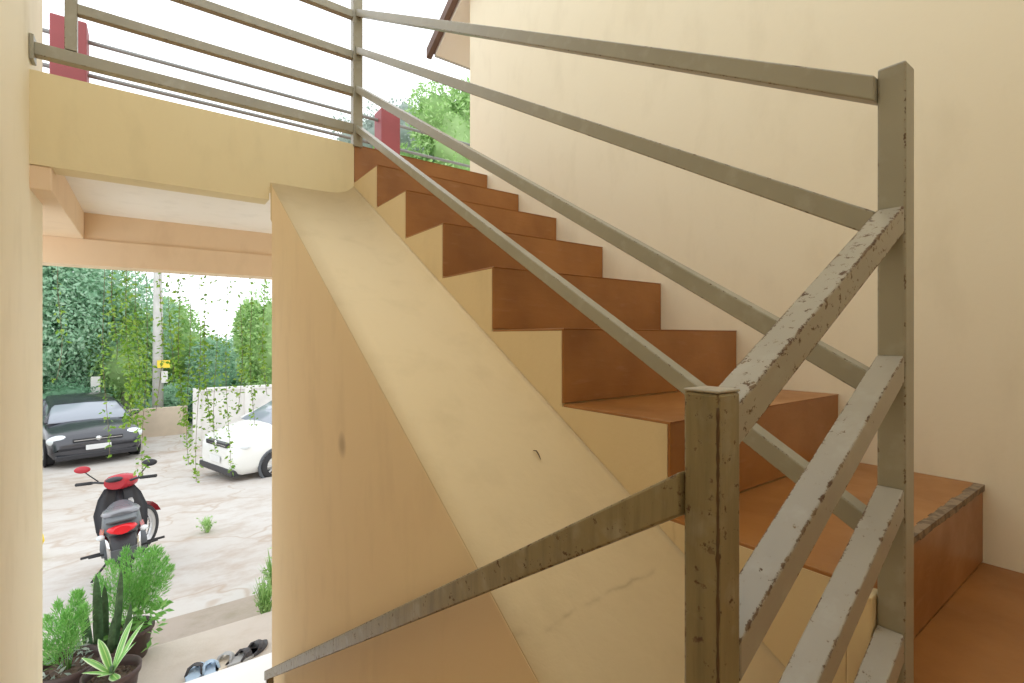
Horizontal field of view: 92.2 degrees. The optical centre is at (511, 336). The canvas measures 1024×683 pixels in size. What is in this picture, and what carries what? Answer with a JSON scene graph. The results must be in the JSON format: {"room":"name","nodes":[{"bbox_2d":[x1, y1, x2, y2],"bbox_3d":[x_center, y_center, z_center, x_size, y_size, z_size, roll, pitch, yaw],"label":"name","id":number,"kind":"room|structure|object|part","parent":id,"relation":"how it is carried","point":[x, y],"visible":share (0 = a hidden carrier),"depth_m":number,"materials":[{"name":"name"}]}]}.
{"room":"outdoor stairwell","nodes":[
{"label":"outdoor stairwell","id":0,"kind":"room"},
{"bbox_2d":[0,0,42,682],"bbox_3d":[-0.881,0.104,0.508,0.150,4.350,3.370,0,0,-36],"label":"wall","id":1,"kind":"structure","parent":0,"point":[21,211],"depth_m":1.55,"materials":[{"name":"beige paint"}]},
{"bbox_2d":[29,0,352,134],"bbox_3d":[-1.215,-1.411,2.033,1.114,0.920,0.056,0,0,-36],"label":"landing railing","id":2,"kind":"object","parent":1,"relation":"attached to","point":[69,56],"visible":1,"depth_m":2.01,"materials":[{"name":"paint"}]},
{"bbox_3d":[-1.659,-0.995,1.707,0.012,0.088,0.056,0,0,-36],"label":"wall plate","id":3,"kind":"part","parent":2,"relation":"part of","materials":[{"name":"paint"}]},
{"bbox_3d":[-1.579,-1.446,1.766,0.034,0.850,0.032,0,0,-36],"label":"post","id":4,"kind":"part","parent":2,"relation":"part of","materials":[{"name":"paint"}]},
{"bbox_2d":[29,69,353,203],"bbox_3d":[-1.236,-0.758,2.065,1.120,0.325,0.100,0,0,-36],"label":"beam","id":5,"kind":"structure","parent":1,"relation":"attached to","point":[79,129],"depth_m":1.93,"materials":[{"name":"beige paint"}]},
{"bbox_2d":[43,384,271,650],"bbox_3d":[-28.100,2.561,39.625,120.000,0.572,87.550,0,0,-36],"label":"ground","id":6,"kind":"structure","parent":0,"point":[218,566],"depth_m":6.63,"materials":[{"name":"pale veined marble"}]},
{"bbox_2d":[43,377,117,398],"bbox_3d":[-13.310,2.223,14.371,2.898,2.063,2.115,0,0,-36],"label":"shrub","id":7,"kind":"object","parent":6,"relation":"on","point":[64,389],"visible":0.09,"depth_m":14.39,"materials":[{"name":"green plant"}]},
{"bbox_2d":[43,392,141,467],"bbox_3d":[-10.675,2.183,12.298,3.932,1.412,2.040,0,0,42],"label":"car","id":8,"kind":"object","parent":6,"relation":"on","point":[73,425],"visible":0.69,"depth_m":11.34,"materials":[{"name":"grey paint"}]},
{"bbox_2d":[73,434,122,442],"bbox_3d":[-9.271,2.260,11.046,0.129,0.076,0.863,0,0,42],"label":"grille","id":9,"kind":"object","parent":8,"relation":"attached to","point":[91,438],"depth_m":10.98,"materials":[{"name":"silver metal"}]},
{"bbox_3d":[-9.212,2.429,10.993,0.012,0.108,0.440,0,0,42],"label":"number plate","id":10,"kind":"part","parent":8,"relation":"part of","materials":[{"name":"white"}]},
{"bbox_2d":[91,376,100,392],"bbox_3d":[-12.706,2.076,15.044,0.220,1.734,0.200,0,0,-36],"label":"gate post","id":11,"kind":"object","parent":6,"relation":"on","point":[94,380],"visible":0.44,"depth_m":14.97,"materials":[{"name":"white concrete"}]},
{"bbox_2d":[43,265,181,393],"bbox_3d":[-14.347,-0.499,15.156,5.861,7.391,5.162,0,0,0],"label":"broadleaf tree","id":12,"kind":"object","parent":6,"relation":"on","point":[81,290],"visible":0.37,"depth_m":14.96,"materials":[{"name":"green plant"}]},
{"bbox_2d":[74,459,164,587],"bbox_3d":[-3.856,1.840,4.994,1.370,1.077,0.766,0,0,43],"label":"motorbike","id":13,"kind":"object","parent":6,"relation":"on","point":[122,513],"visible":0.87,"depth_m":4.99,"materials":[{"name":"black plastic"}]},
{"bbox_2d":[74,466,89,473],"bbox_3d":[-4.452,1.378,5.107,0.150,0.076,0.061,-3,3,-7],"label":"mirror","id":14,"kind":"object","parent":13,"relation":"attached to","point":[83,469],"depth_m":5.09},
{"bbox_3d":[-4.155,1.490,5.155,0.170,0.054,0.130,-3,3,-7],"label":"instrument panel","id":15,"kind":"part","parent":13,"relation":"part of","materials":[{"name":"black plastic"}]},
{"bbox_3d":[-3.950,1.776,4.982,0.090,0.369,0.784,-5,3,-39],"label":"frame","id":16,"kind":"part","parent":13,"relation":"part of","materials":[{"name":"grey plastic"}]},
{"bbox_3d":[-3.834,1.690,4.831,0.302,0.124,0.592,-5,3,-39],"label":"seat","id":17,"kind":"part","parent":13,"relation":"part of","materials":[{"name":"grey plastic"}]},
{"bbox_2d":[106,522,136,534],"bbox_3d":[-3.553,1.744,4.493,0.224,0.076,0.096,-5,3,-39],"label":"tail light","id":18,"kind":"object","parent":13,"relation":"on","point":[118,528],"depth_m":4.47,"materials":[{"name":"red plastic"}]},
{"bbox_3d":[-3.770,1.836,4.770,0.314,0.356,0.704,-5,3,-39],"label":"panel","id":19,"kind":"part","parent":13,"relation":"part of","materials":[{"name":"grey plastic"}]},
{"bbox_3d":[-3.607,1.675,4.552,0.224,0.022,0.160,-5,3,-39],"label":"grab rail","id":20,"kind":"part","parent":13,"relation":"part of","materials":[{"name":"grey plastic"}]},
{"bbox_3d":[-3.482,1.946,4.429,0.190,0.099,0.012,-5,3,-39],"label":"number plate","id":21,"kind":"part","parent":13,"relation":"part of","materials":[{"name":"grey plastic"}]},
{"bbox_2d":[142,459,156,465],"bbox_3d":[-3.870,1.339,5.264,0.150,0.076,0.061,-3,3,-7],"label":"mirror","id":22,"kind":"object","parent":13,"relation":"attached to","point":[152,461],"depth_m":5.25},
{"bbox_2d":[78,280,164,409],"bbox_3d":[-12.656,0.557,16.073,2.221,4.799,2.228,0,0,29],"label":"broadleaf tree","id":23,"kind":"object","parent":6,"relation":"on","point":[114,378],"visible":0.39,"depth_m":15.64,"materials":[{"name":"green plant"}]},
{"bbox_2d":[128,406,187,437],"bbox_3d":[-10.228,2.486,14.084,1.600,0.914,0.120,0,0,-36],"label":"wall","id":24,"kind":"structure","parent":6,"relation":"on","point":[163,421],"depth_m":14.15,"materials":[{"name":"beige paint"}]},
{"bbox_2d":[152,272,169,407],"bbox_3d":[-10.629,0.461,14.925,0.450,5.164,0.350,0,0,-36],"label":"utility pole","id":25,"kind":"object","parent":6,"relation":"on","point":[156,359],"visible":0.55,"depth_m":14.80,"materials":[{"name":"concrete"}]},
{"bbox_3d":[-10.481,0.814,14.835,0.320,0.230,0.030,0,0,-36],"label":"plate","id":26,"kind":"part","parent":25,"relation":"part of","materials":[{"name":"yellow metal"}]},
{"bbox_2d":[128,374,202,421],"bbox_3d":[-11.403,2.184,16.407,2.321,2.103,1.945,0,0,2],"label":"shrub","id":27,"kind":"object","parent":6,"relation":"on","point":[170,391],"visible":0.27,"depth_m":15.82,"materials":[{"name":"green plant"}]},
{"bbox_2d":[136,294,215,399],"bbox_3d":[-12.844,0.669,18.908,3.192,4.702,2.966,0,0,22],"label":"broadleaf tree","id":28,"kind":"object","parent":6,"relation":"on","point":[185,330],"visible":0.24,"depth_m":18.43,"materials":[{"name":"green plant"}]},
{"bbox_2d":[196,516,216,532],"bbox_3d":[-3.886,2.376,6.265,0.230,0.216,0.269,0,0,2],"label":"weed","id":29,"kind":"object","parent":6,"relation":"on","point":[206,522],"visible":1,"depth_m":6.25,"materials":[{"name":"green plant"}]},
{"bbox_2d":[178,366,244,416],"bbox_3d":[-9.619,2.019,16.289,2.499,2.161,1.949,0,0,-36],"label":"shrub","id":30,"kind":"object","parent":6,"relation":"on","point":[226,383],"visible":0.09,"depth_m":15.88,"materials":[{"name":"green plant"}]},
{"bbox_2d":[183,333,247,387],"bbox_3d":[-10.643,1.400,18.146,2.370,3.120,2.874,0,0,-4],"label":"broadleaf tree","id":31,"kind":"object","parent":6,"relation":"on","point":[210,353],"visible":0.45,"depth_m":17.38,"materials":[{"name":"green plant"}]},
{"bbox_2d":[193,384,271,445],"bbox_3d":[-6.018,2.201,14.693,5.890,1.684,0.260,0,0,-36],"label":"wall","id":32,"kind":"structure","parent":6,"relation":"on","point":[262,399],"depth_m":13.32,"materials":[{"name":"white paint"}]},
{"bbox_2d":[199,401,271,477],"bbox_3d":[-4.584,2.010,11.386,2.080,1.769,4.232,0,0,37],"label":"car","id":33,"kind":"object","parent":6,"relation":"on","point":[252,450],"visible":0.34,"depth_m":9.66,"materials":[{"name":"white paint"}]},
{"bbox_3d":[-5.846,2.383,9.695,0.440,0.120,0.012,0,0,37],"label":"number plate","id":34,"kind":"part","parent":33,"relation":"part of","materials":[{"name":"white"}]},
{"bbox_2d":[206,438,229,447],"bbox_3d":[-5.796,2.095,9.761,0.884,0.085,0.138,0,0,37],"label":"grille","id":35,"kind":"object","parent":33,"relation":"attached to","point":[223,442],"depth_m":9.69,"materials":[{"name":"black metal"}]},
{"bbox_2d":[230,280,271,385],"bbox_3d":[-8.103,0.573,16.428,2.335,4.948,2.643,0,0,-36],"label":"broadleaf tree","id":36,"kind":"object","parent":6,"relation":"on","point":[255,324],"visible":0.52,"depth_m":15.66,"materials":[{"name":"green plant"}]},
{"bbox_2d":[258,547,271,584],"bbox_3d":[-2.193,2.124,4.543,0.248,0.334,0.234,0,0,-18],"label":"weed","id":37,"kind":"object","parent":6,"relation":"on","point":[269,565],"visible":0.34,"depth_m":4.50,"materials":[{"name":"green plant"}]},
{"bbox_2d":[332,96,423,152],"bbox_3d":[-4.478,-3.220,19.016,4.726,12.331,2.729,0,0,-36],"label":"broadleaf tree","id":38,"kind":"object","parent":6,"relation":"on","point":[369,125],"visible":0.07,"depth_m":18.31,"materials":[{"name":"green plant"}]},
{"bbox_2d":[368,141,433,160],"bbox_3d":[-2.914,-1.768,16.874,5.328,9.431,2.799,0,0,-36],"label":"broadleaf tree","id":39,"kind":"object","parent":6,"relation":"on","point":[402,144],"visible":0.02,"depth_m":16.08,"materials":[{"name":"green plant"}]},
{"bbox_2d":[404,77,469,170],"bbox_3d":[-1.621,-2.752,15.847,3.705,11.396,3.083,0,0,-36],"label":"broadleaf tree","id":40,"kind":"object","parent":6,"relation":"on","point":[442,112],"visible":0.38,"depth_m":15.18,"materials":[{"name":"green plant"}]},
{"bbox_2d":[43,594,271,657],"bbox_3d":[-2.030,2.464,4.093,8.000,0.430,0.590,0,0,-36],"label":"floor","id":41,"kind":"structure","parent":0,"point":[195,622],"depth_m":3.92,"materials":[{"name":"concrete"}]},
{"bbox_2d":[251,574,271,613],"bbox_3d":[-1.963,2.076,3.910,0.207,0.345,0.190,0,0,-10],"label":"weed","id":42,"kind":"object","parent":41,"relation":"on","point":[264,604],"visible":0.73,"depth_m":3.90,"materials":[{"name":"green plant"}]},
{"bbox_2d":[65,176,271,233],"bbox_3d":[-1.097,-0.696,2.821,6.000,0.090,0.955,0,0,-36],"label":"ceiling","id":43,"kind":"structure","parent":0,"point":[93,196],"depth_m":2.46,"materials":[{"name":"white paint"}]},
{"bbox_2d":[29,164,83,238],"bbox_3d":[-2.058,-0.616,2.050,0.336,0.210,1.042,0,0,-36],"label":"beam","id":44,"kind":"structure","parent":43,"relation":"attached to","point":[63,215],"depth_m":2.01,"materials":[{"name":"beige paint"}]},
{"bbox_2d":[43,213,271,279],"bbox_3d":[-1.419,-0.589,3.261,6.000,0.425,0.155,0,0,-36],"label":"beam","id":45,"kind":"structure","parent":43,"relation":"attached to","point":[109,242],"depth_m":2.77,"materials":[{"name":"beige paint"}]},
{"bbox_2d":[51,267,70,382],"bbox_3d":[-2.420,-0.088,2.650,0.087,0.667,0.072,0,0,-36],"label":"vine","id":46,"kind":"object","parent":45,"relation":"hanging from","point":[58,320],"visible":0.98,"depth_m":2.65,"materials":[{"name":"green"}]},
{"bbox_3d":[-2.428,-0.096,2.641,0.016,0.650,0.031,0,0,13],"label":"stem","id":47,"kind":"part","parent":46,"relation":"part of","materials":[{"name":"green plant"}]},
{"bbox_2d":[97,269,115,457],"bbox_3d":[-2.303,0.133,2.794,0.078,1.107,0.090,0,0,-8],"label":"vine","id":48,"kind":"object","parent":45,"relation":"hanging from","point":[104,278],"visible":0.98,"depth_m":2.79,"materials":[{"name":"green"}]},
{"bbox_3d":[-2.302,0.129,2.794,0.012,1.100,0.036,0,0,17],"label":"stem","id":49,"kind":"part","parent":48,"relation":"part of","materials":[{"name":"green plant"}]},
{"bbox_2d":[105,270,124,359],"bbox_3d":[-2.230,-0.146,2.771,0.095,0.550,0.086,0,0,-36],"label":"vine","id":50,"kind":"object","parent":45,"relation":"hanging from","point":[110,275],"visible":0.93,"depth_m":2.76,"materials":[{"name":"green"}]},
{"bbox_3d":[-2.233,-0.146,2.768,0.013,0.550,0.030,0,0,35],"label":"stem","id":51,"kind":"part","parent":50,"relation":"part of","materials":[{"name":"green plant"}]},
{"bbox_2d":[116,270,141,428],"bbox_3d":[-2.167,0.045,2.792,0.118,0.933,0.112,0,0,-36],"label":"vine","id":52,"kind":"object","parent":45,"relation":"hanging from","point":[125,346],"visible":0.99,"depth_m":2.79,"materials":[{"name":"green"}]},
{"bbox_3d":[-2.170,0.039,2.787,0.024,0.920,0.018,0,0,-36],"label":"stem","id":53,"kind":"part","parent":52,"relation":"part of","materials":[{"name":"green plant"}]},
{"bbox_2d":[127,272,147,403],"bbox_3d":[-2.175,-0.015,2.870,0.108,0.812,0.108,0,0,-20],"label":"vine","id":54,"kind":"object","parent":45,"relation":"hanging from","point":[136,322],"visible":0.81,"depth_m":2.87,"materials":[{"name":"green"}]},
{"bbox_3d":[-2.178,-0.021,2.868,0.017,0.800,0.024,0,0,10],"label":"stem","id":55,"kind":"part","parent":54,"relation":"part of","materials":[{"name":"green plant"}]},
{"bbox_2d":[133,272,156,475],"bbox_3d":[-2.121,0.193,2.852,0.115,1.229,0.097,0,0,-36],"label":"vine","id":56,"kind":"object","parent":45,"relation":"hanging from","point":[146,287],"visible":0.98,"depth_m":2.85,"materials":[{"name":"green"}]},
{"bbox_3d":[-2.126,0.189,2.854,0.013,1.220,0.030,0,0,33],"label":"stem","id":57,"kind":"part","parent":56,"relation":"part of","materials":[{"name":"green plant"}]},
{"bbox_2d":[150,273,169,411],"bbox_3d":[-2.059,0.008,2.883,0.099,0.858,0.078,0,0,-36],"label":"vine","id":58,"kind":"object","parent":45,"relation":"hanging from","point":[160,297],"visible":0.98,"depth_m":2.89,"materials":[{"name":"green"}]},
{"bbox_3d":[-2.058,0.004,2.877,0.013,0.850,0.040,0,0,4],"label":"stem","id":59,"kind":"part","parent":58,"relation":"part of","materials":[{"name":"green"}]},
{"bbox_2d":[165,273,177,385],"bbox_3d":[-2.054,-0.063,2.973,0.072,0.716,0.076,0,0,-36],"label":"vine","id":60,"kind":"object","parent":45,"relation":"hanging from","point":[168,276],"visible":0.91,"depth_m":2.97,"materials":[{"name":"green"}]},
{"bbox_3d":[-2.055,-0.071,2.972,0.026,0.700,0.016,0,0,-36],"label":"stem","id":61,"kind":"part","parent":60,"relation":"part of","materials":[{"name":"green plant"}]},
{"bbox_2d":[171,274,190,426],"bbox_3d":[-1.970,0.062,2.932,0.087,0.966,0.102,0,0,-4],"label":"vine","id":62,"kind":"object","parent":45,"relation":"hanging from","point":[177,372],"visible":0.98,"depth_m":2.93,"materials":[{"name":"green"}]},
{"bbox_3d":[-1.972,0.054,2.938,0.012,0.950,0.039,0,0,11],"label":"stem","id":63,"kind":"part","parent":62,"relation":"part of","materials":[{"name":"green"}]},
{"bbox_2d":[180,275,196,464],"bbox_3d":[-1.975,0.181,2.998,0.092,1.204,0.094,0,0,34],"label":"vine","id":64,"kind":"object","parent":45,"relation":"hanging from","point":[189,338],"visible":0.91,"depth_m":3.00,"materials":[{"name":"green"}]},
{"bbox_3d":[-1.968,0.179,2.998,0.017,1.200,0.022,0,0,2],"label":"stem","id":65,"kind":"part","parent":64,"relation":"part of","materials":[{"name":"brown"}]},
{"bbox_2d":[187,275,208,482],"bbox_3d":[-1.905,0.234,2.992,0.114,1.309,0.096,0,0,-36],"label":"vine","id":66,"kind":"object","parent":45,"relation":"hanging from","point":[197,473],"visible":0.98,"depth_m":2.99,"materials":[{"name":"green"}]},
{"bbox_3d":[-1.905,0.229,2.992,0.013,1.300,0.030,0,0,35],"label":"stem","id":67,"kind":"part","parent":66,"relation":"part of","materials":[{"name":"brown"}]},
{"bbox_2d":[198,276,212,422],"bbox_3d":[-1.895,0.058,3.047,0.082,0.958,0.102,0,0,-15],"label":"vine","id":68,"kind":"object","parent":45,"relation":"hanging from","point":[205,295],"visible":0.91,"depth_m":3.04,"materials":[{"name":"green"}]},
{"bbox_3d":[-1.889,0.054,3.049,0.013,0.950,0.040,0,0,9],"label":"stem","id":69,"kind":"part","parent":68,"relation":"part of","materials":[{"name":"brown"}]},
{"bbox_2d":[205,280,225,451],"bbox_3d":[-1.818,0.147,3.027,0.113,1.136,0.111,0,0,-36],"label":"vine","id":70,"kind":"object","parent":45,"relation":"hanging from","point":[211,336],"visible":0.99,"depth_m":3.02,"materials":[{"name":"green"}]},
{"bbox_3d":[-1.823,0.139,3.030,0.017,1.120,0.024,0,0,9],"label":"stem","id":71,"kind":"part","parent":70,"relation":"part of","materials":[{"name":"brown"}]},
{"bbox_2d":[216,277,234,475],"bbox_3d":[-1.805,0.234,3.133,0.088,1.311,0.124,0,0,32],"label":"vine","id":72,"kind":"object","parent":45,"relation":"hanging from","point":[227,301],"visible":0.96,"depth_m":3.13,"materials":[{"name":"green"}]},
{"bbox_3d":[-1.804,0.219,3.135,0.012,1.280,0.038,0,0,13],"label":"stem","id":73,"kind":"part","parent":72,"relation":"part of","materials":[{"name":"brown"}]},
{"bbox_2d":[232,281,248,413],"bbox_3d":[-1.724,0.033,3.129,0.093,0.908,0.096,0,0,21],"label":"vine","id":74,"kind":"object","parent":45,"relation":"hanging from","point":[240,370],"visible":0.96,"depth_m":3.13,"materials":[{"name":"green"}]},
{"bbox_3d":[-1.722,0.029,3.125,0.014,0.900,0.039,0,0,-2],"label":"stem","id":75,"kind":"part","parent":74,"relation":"part of","materials":[{"name":"brown"}]},
{"bbox_2d":[245,278,259,425],"bbox_3d":[-1.688,0.081,3.203,0.089,1.005,0.097,0,0,22],"label":"vine","id":76,"kind":"object","parent":45,"relation":"hanging from","point":[251,283],"visible":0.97,"depth_m":3.19,"materials":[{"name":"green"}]},
{"bbox_3d":[-1.685,0.079,3.198,0.013,1.000,0.040,0,0,5],"label":"stem","id":77,"kind":"part","parent":76,"relation":"part of","materials":[{"name":"brown"}]},
{"bbox_2d":[257,279,269,395],"bbox_3d":[-1.621,-0.016,3.219,0.085,0.809,0.092,0,0,-18],"label":"vine","id":78,"kind":"object","parent":45,"relation":"hanging from","point":[263,290],"visible":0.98,"depth_m":3.21,"materials":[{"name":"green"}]},
{"bbox_3d":[-1.617,-0.021,3.222,0.013,0.800,0.040,0,0,3],"label":"stem","id":79,"kind":"part","parent":78,"relation":"part of","materials":[{"name":"brown"}]},
{"bbox_2d":[137,611,271,682],"bbox_3d":[-1.613,2.404,3.525,8.000,0.550,0.820,0,0,-36],"label":"floor","id":80,"kind":"structure","parent":0,"point":[168,662],"depth_m":3.38,"materials":[{"name":"concrete"}]},
{"bbox_2d":[43,587,101,682],"bbox_3d":[-2.568,1.799,2.849,0.337,0.660,0.337,0,0,-36],"label":"potted plant","id":81,"kind":"object","parent":80,"relation":"on","point":[67,665],"visible":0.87,"depth_m":2.83,"materials":[{"name":"green plant"}]},
{"bbox_3d":[-2.568,2.004,2.849,0.337,0.250,0.337,0,0,-36],"label":"pot","id":82,"kind":"part","parent":81,"relation":"part of","materials":[{"name":"brown ceramic"}]},
{"bbox_2d":[81,570,131,657],"bbox_3d":[-2.536,1.794,3.059,0.244,0.670,0.244,0,0,13],"label":"potted plant","id":83,"kind":"object","parent":80,"relation":"on","point":[100,605],"visible":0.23,"depth_m":3.05,"materials":[{"name":"green plant"}]},
{"bbox_3d":[-2.536,2.029,3.059,0.245,0.200,0.245,0,0,-36],"label":"pot","id":84,"kind":"part","parent":83,"relation":"part of","materials":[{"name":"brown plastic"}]},
{"bbox_2d":[80,619,143,682],"bbox_3d":[-2.256,1.900,2.786,0.285,0.458,0.275,0,0,-36],"label":"potted plant","id":85,"kind":"object","parent":80,"relation":"on","point":[121,668],"visible":1,"depth_m":2.80,"materials":[{"name":"green plant"}]},
{"bbox_3d":[-2.260,2.004,2.784,0.275,0.250,0.275,0,0,-36],"label":"pot","id":86,"kind":"part","parent":85,"relation":"part of","materials":[{"name":"brown plastic"}]},
{"bbox_3d":[-2.260,1.899,2.784,0.026,0.080,0.026,0,0,31],"label":"stem","id":87,"kind":"part","parent":85,"relation":"part of","materials":[{"name":"green plant"}]},
{"bbox_2d":[90,543,175,657],"bbox_3d":[-2.515,1.756,3.279,0.478,0.746,0.340,0,0,-36],"label":"potted plant","id":88,"kind":"object","parent":80,"relation":"on","point":[138,587],"visible":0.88,"depth_m":3.29,"materials":[{"name":"green plant"}]},
{"bbox_3d":[-2.545,2.029,3.275,0.286,0.200,0.286,0,0,-36],"label":"pot","id":89,"kind":"part","parent":88,"relation":"part of","materials":[{"name":"brown ceramic"}]},
{"bbox_2d":[184,662,203,681],"bbox_3d":[-1.993,2.101,3.097,0.102,0.056,0.219,0,0,-16],"label":"sandal","id":90,"kind":"object","parent":80,"relation":"on","point":[194,671],"visible":0.84,"depth_m":3.09,"materials":[{"name":"blue plastic"}]},
{"bbox_2d":[202,659,219,675],"bbox_3d":[-1.913,2.101,3.131,0.102,0.056,0.219,0,0,-41],"label":"sandal","id":91,"kind":"object","parent":80,"relation":"on","point":[209,666],"visible":0.62,"depth_m":3.14,"materials":[{"name":"blue plastic"}]},
{"bbox_2d":[215,651,235,670],"bbox_3d":[-1.869,2.101,3.207,0.102,0.056,0.219,0,0,-6],"label":"sandal","id":92,"kind":"object","parent":80,"relation":"on","point":[223,659],"visible":0.77,"depth_m":3.21,"materials":[{"name":"beige"}]},
{"bbox_2d":[225,647,256,667],"bbox_3d":[-1.783,2.101,3.251,0.102,0.056,0.219,0,0,34],"label":"sandal","id":93,"kind":"object","parent":80,"relation":"on","point":[247,652],"visible":0.85,"depth_m":3.25,"materials":[{"name":"grey plastic"}]},
{"bbox_2d":[243,639,267,657],"bbox_3d":[-1.739,2.101,3.334,0.102,0.056,0.219,0,0,14],"label":"sandal","id":94,"kind":"object","parent":80,"relation":"on","point":[260,644],"visible":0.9,"depth_m":3.35,"materials":[{"name":"grey rubber"}]},
{"bbox_2d":[185,652,271,682],"bbox_3d":[-0.441,2.129,1.929,6.000,0.300,3.140,0,0,-36],"label":"floor","id":95,"kind":"structure","parent":0,"point":[250,671],"depth_m":2.90,"materials":[{"name":"white tile"}]},
{"bbox_2d":[270,146,1023,682],"bbox_3d":[-0.047,0.529,1.089,1.882,2.901,3.078,0,0,-36],"label":"staircase","id":96,"kind":"structure","parent":95,"relation":"on","point":[481,365],"depth_m":1.10,"materials":[{"name":"beige paint"}]},
{"bbox_2d":[264,0,913,682],"bbox_3d":[-0.285,0.044,1.399,0.486,3.970,2.163,0,0,-36],"label":"stair railing","id":97,"kind":"object","parent":96,"relation":"attached to","point":[729,613],"visible":0.98,"depth_m":0.65,"materials":[{"name":"grey metal"}]},
{"bbox_3d":[-0.928,1.665,1.888,0.024,0.728,0.024,0,0,-36],"label":"post","id":98,"kind":"part","parent":97,"relation":"part of","materials":[{"name":"paint"}]},
{"bbox_3d":[-0.748,-1.426,2.376,0.045,1.030,0.040,0,0,-36],"label":"post","id":99,"kind":"part","parent":97,"relation":"part of","materials":[{"name":"paint"}]},
{"bbox_3d":[-0.398,0.720,1.165,0.028,1.213,1.852,0,0,-36],"label":"handrail","id":100,"kind":"part","parent":97,"relation":"part of","materials":[{"name":"paint"}]},
{"bbox_3d":[0.166,0.377,0.409,0.032,0.664,0.032,0,0,-36],"label":"post","id":101,"kind":"part","parent":97,"relation":"part of","materials":[{"name":"paint"}]},
{"bbox_3d":[0.521,0.172,0.670,0.038,1.074,0.032,0,0,-36],"label":"post","id":102,"kind":"part","parent":97,"relation":"part of","materials":[{"name":"paint"}]},
{"bbox_2d":[272,187,537,682],"bbox_3d":[-0.378,0.667,1.326,0.120,2.624,2.037,0,0,-36],"label":"wall","id":103,"kind":"structure","parent":0,"point":[361,531],"depth_m":1.32,"materials":[{"name":"beige paint"}]},
{"bbox_2d":[426,0,469,69],"bbox_3d":[1.774,-2.924,2.568,2.971,2.180,3.850,0,0,-36],"label":"roof","id":104,"kind":"structure","parent":0,"point":[452,48],"depth_m":3.18,"materials":[{"name":"white paint"}]},
{"bbox_2d":[470,0,1023,573],"bbox_3d":[0.782,-0.934,1.680,0.150,5.826,3.292,0,0,-36],"label":"wall","id":105,"kind":"structure","parent":0,"point":[966,57],"depth_m":1.43,"materials":[{"name":"beige paint"}]},
{"bbox_3d":[-2.042,-0.862,2.218,3.762,0.118,1.099,0,0,-36],"label":"floor","id":106,"kind":"structure","parent":0,"visible":0},
{"bbox_2d":[43,13,469,167],"bbox_3d":[-1.417,-1.284,3.259,6.000,0.724,0.140,0,0,-36],"label":"balcony railing","id":107,"kind":"object","parent":106,"relation":"on","point":[387,125],"visible":0.2,"depth_m":2.94,"materials":[{"name":"metal"}]},
{"bbox_3d":[-2.325,-1.284,2.593,0.144,0.724,0.140,0,0,-36],"label":"red post","id":108,"kind":"part","parent":107,"relation":"part of","materials":[{"name":"paint"}]},
{"bbox_3d":[-0.918,-1.284,3.626,0.144,0.724,0.140,0,0,-36],"label":"red post","id":109,"kind":"part","parent":107,"relation":"part of","materials":[{"name":"paint"}]}
]}

